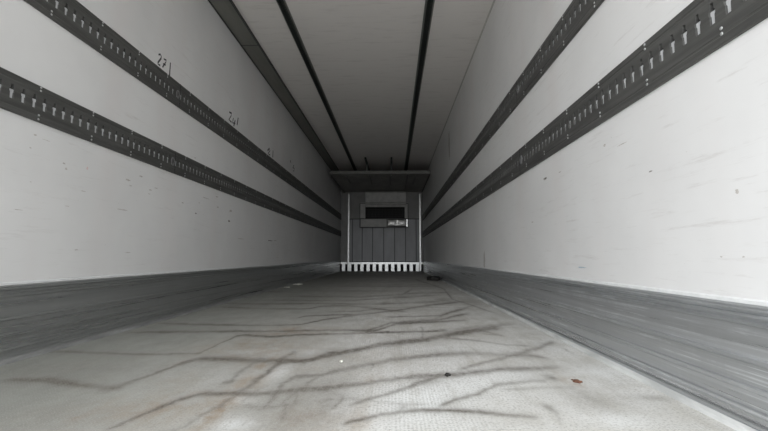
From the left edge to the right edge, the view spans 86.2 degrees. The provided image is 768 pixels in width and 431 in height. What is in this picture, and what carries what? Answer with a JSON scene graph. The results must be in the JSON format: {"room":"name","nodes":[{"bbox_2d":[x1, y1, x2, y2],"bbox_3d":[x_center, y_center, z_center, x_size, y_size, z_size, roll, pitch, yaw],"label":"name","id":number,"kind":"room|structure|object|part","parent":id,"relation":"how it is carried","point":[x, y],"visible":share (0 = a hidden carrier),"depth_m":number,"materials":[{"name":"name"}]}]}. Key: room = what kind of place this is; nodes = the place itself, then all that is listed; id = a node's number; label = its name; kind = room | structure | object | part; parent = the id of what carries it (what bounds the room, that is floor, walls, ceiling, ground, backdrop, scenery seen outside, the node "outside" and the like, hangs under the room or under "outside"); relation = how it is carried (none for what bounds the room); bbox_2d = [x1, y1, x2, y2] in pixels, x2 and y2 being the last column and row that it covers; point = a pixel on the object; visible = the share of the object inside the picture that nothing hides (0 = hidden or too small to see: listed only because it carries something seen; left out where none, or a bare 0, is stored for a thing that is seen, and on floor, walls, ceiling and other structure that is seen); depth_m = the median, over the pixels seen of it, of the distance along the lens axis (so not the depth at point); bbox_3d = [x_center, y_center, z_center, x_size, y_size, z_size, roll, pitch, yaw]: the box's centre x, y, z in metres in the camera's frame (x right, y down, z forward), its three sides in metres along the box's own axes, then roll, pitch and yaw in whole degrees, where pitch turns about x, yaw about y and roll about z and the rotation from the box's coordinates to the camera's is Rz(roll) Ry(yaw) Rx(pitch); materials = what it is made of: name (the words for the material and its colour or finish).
{"room":"cargo space","nodes":[
{"label":"cargo space","id":0,"kind":"room"},
{"bbox_2d":[0,0,340,281],"bbox_3d":[-1.483,-0.288,5.818,0.071,2.830,13.350,0,-6,1],"label":"wall","id":1,"kind":"structure","parent":0,"point":[71,206],"depth_m":2.62,"materials":[{"name":"white"}]},
{"bbox_2d":[0,260,340,365],"bbox_3d":[-1.435,0.834,5.654,0.030,0.326,13.249,0,-6,1],"label":"baseboard","id":2,"kind":"structure","parent":1,"relation":"attached to","point":[38,317],"depth_m":2.28,"materials":[{"name":"metal"}]},
{"bbox_2d":[0,67,340,236],"bbox_3d":[-1.442,-0.103,5.750,0.016,0.162,13.243,0,-6,1],"label":"rail","id":3,"kind":"object","parent":1,"relation":"attached to","point":[20,96],"visible":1,"depth_m":2.29,"materials":[{"name":"metal"}]},
{"bbox_2d":[24,0,340,219],"bbox_3d":[-1.442,-0.606,5.787,0.016,0.177,13.270,0,-6,1],"label":"rail","id":4,"kind":"object","parent":1,"relation":"attached to","point":[71,15],"visible":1,"depth_m":2.63,"materials":[{"name":"metal"}]},
{"bbox_2d":[232,0,492,170],"bbox_3d":[-0.220,-1.664,5.876,2.460,0.080,13.250,0,-6,1],"label":"ceiling","id":5,"kind":"structure","parent":0,"point":[363,54],"depth_m":4.70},
{"bbox_2d":[208,0,338,170],"bbox_3d":[-1.354,-1.616,5.807,0.193,0.027,13.030,0,-6,1],"label":"duct","id":6,"kind":"object","parent":5,"relation":"attached to","point":[227,11],"visible":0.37,"depth_m":4.70,"materials":[{"name":"metal"}]},
{"bbox_2d":[276,0,356,170],"bbox_3d":[-0.840,-1.618,5.795,0.078,0.025,13.030,0,-6,1],"label":"ceiling track","id":7,"kind":"object","parent":5,"relation":"attached to","point":[282,4],"visible":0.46,"depth_m":4.71,"materials":[{"name":"metal"}]},
{"bbox_2d":[330,157,430,192],"bbox_3d":[-0.071,-0.991,10.766,2.372,0.284,3.340,0,-6,1],"label":"panel","id":8,"kind":"object","parent":5,"relation":"hanging from","point":[348,181],"visible":0.99,"depth_m":10.52,"materials":[{"name":"metal"}]},
{"bbox_2d":[404,0,434,170],"bbox_3d":[0.448,-1.621,5.766,0.082,0.025,13.030,0,-6,1],"label":"ceiling track","id":9,"kind":"object","parent":5,"relation":"attached to","point":[429,4],"visible":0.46,"depth_m":4.71,"materials":[{"name":"metal"}]},
{"bbox_2d":[0,271,735,430],"bbox_3d":[-0.220,1.043,5.606,2.460,0.100,13.250,0,-6,1],"label":"floor","id":10,"kind":"structure","parent":0,"point":[270,360],"depth_m":1.54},
{"bbox_2d":[341,194,422,270],"bbox_3d":[-0.070,0.500,12.243,2.424,2.300,0.125,0,-6,1],"label":"guard","id":11,"kind":"object","parent":10,"relation":"on","point":[369,249],"visible":0.84,"depth_m":12.18,"materials":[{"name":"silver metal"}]},
{"bbox_3d":[-1.054,0.500,12.238,0.056,2.300,0.070,0,-6,1],"label":"post","id":12,"kind":"part","parent":11,"relation":"part of","materials":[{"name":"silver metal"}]},
{"bbox_3d":[-0.071,1.510,12.094,2.424,0.262,0.018,0,-6,1],"label":"comb plate","id":13,"kind":"part","parent":11,"relation":"part of","materials":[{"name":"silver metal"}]},
{"bbox_3d":[1.071,0.495,12.190,0.056,2.300,0.070,0,-6,1],"label":"post","id":14,"kind":"part","parent":11,"relation":"part of","materials":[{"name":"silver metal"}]},
{"bbox_2d":[427,276,440,280],"bbox_3d":[0.909,1.139,7.493,0.266,0.084,0.478,0,-6,1],"label":"bundle","id":15,"kind":"object","parent":10,"relation":"on","point":[432,278],"visible":0.96,"depth_m":7.32,"materials":[{"name":"black"}]},
{"bbox_2d":[571,379,582,382],"bbox_3d":[0.666,0.571,1.415,0.032,0.005,0.048,0,-6,1],"label":"scrap","id":16,"kind":"object","parent":10,"relation":"on","point":[573,380],"visible":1,"depth_m":1.41,"materials":[{"name":"brown"}]},
{"bbox_2d":[341,190,422,261],"bbox_3d":[-0.067,0.348,12.382,2.460,2.630,0.100,0,-6,1],"label":"wall","id":17,"kind":"structure","parent":0,"point":[412,198],"depth_m":12.38,"materials":[{"name":"grey metal"}]},
{"bbox_2d":[360,191,407,227],"bbox_3d":[0.001,-0.164,12.205,1.435,1.065,0.330,0,-6,1],"label":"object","id":18,"kind":"object","parent":17,"relation":"attached to","point":[380,209],"visible":1,"depth_m":12.13,"materials":[{"name":"metal"}]},
{"bbox_2d":[361,219,386,226],"bbox_3d":[-0.305,0.223,12.133,0.765,0.230,0.030,0,-6,1],"label":"tray","id":19,"kind":"object","parent":18,"relation":"on","point":[364,222],"depth_m":12.12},
{"bbox_3d":[-0.002,-0.004,12.104,1.435,0.725,0.020,0,-6,1],"label":"guard frame","id":20,"kind":"part","parent":18,"relation":"part of","materials":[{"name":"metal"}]},
{"bbox_2d":[365,207,404,218],"bbox_3d":[0.030,-0.078,12.158,1.165,0.335,0.005,0,-6,1],"label":"grille","id":21,"kind":"object","parent":18,"relation":"attached to","point":[370,212],"depth_m":12.17,"materials":[{"name":"metal"}]},
{"bbox_2d":[422,0,767,300],"bbox_3d":[1.046,-0.293,5.760,0.071,2.830,13.350,0,-6,1],"label":"wall","id":22,"kind":"structure","parent":0,"point":[669,191],"depth_m":1.61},
{"bbox_2d":[427,0,494,169],"bbox_3d":[1.002,-1.629,5.754,0.012,0.014,13.030,0,-6,1],"label":"trim","id":23,"kind":"structure","parent":22,"relation":"attached to","point":[493,0],"depth_m":4.72,"materials":[{"name":"grey metal"}]},
{"bbox_2d":[422,0,604,220],"bbox_3d":[1.002,-0.578,5.741,0.016,0.174,13.243,0,-6,1],"label":"rail","id":24,"kind":"object","parent":22,"relation":"attached to","point":[578,12],"visible":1,"depth_m":2.55,"materials":[{"name":"metal"}]},
{"bbox_2d":[422,0,767,237],"bbox_3d":[1.002,-0.084,5.676,0.016,0.180,13.274,0,-6,1],"label":"rail","id":25,"kind":"object","parent":22,"relation":"attached to","point":[703,27],"visible":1,"depth_m":1.45,"materials":[{"name":"metal"}]},
{"bbox_2d":[423,260,767,430],"bbox_3d":[0.995,0.828,5.599,0.030,0.326,13.249,0,-6,1],"label":"baseboard","id":26,"kind":"structure","parent":22,"relation":"attached to","point":[708,353],"depth_m":1.35,"materials":[{"name":"metal"}]}
]}

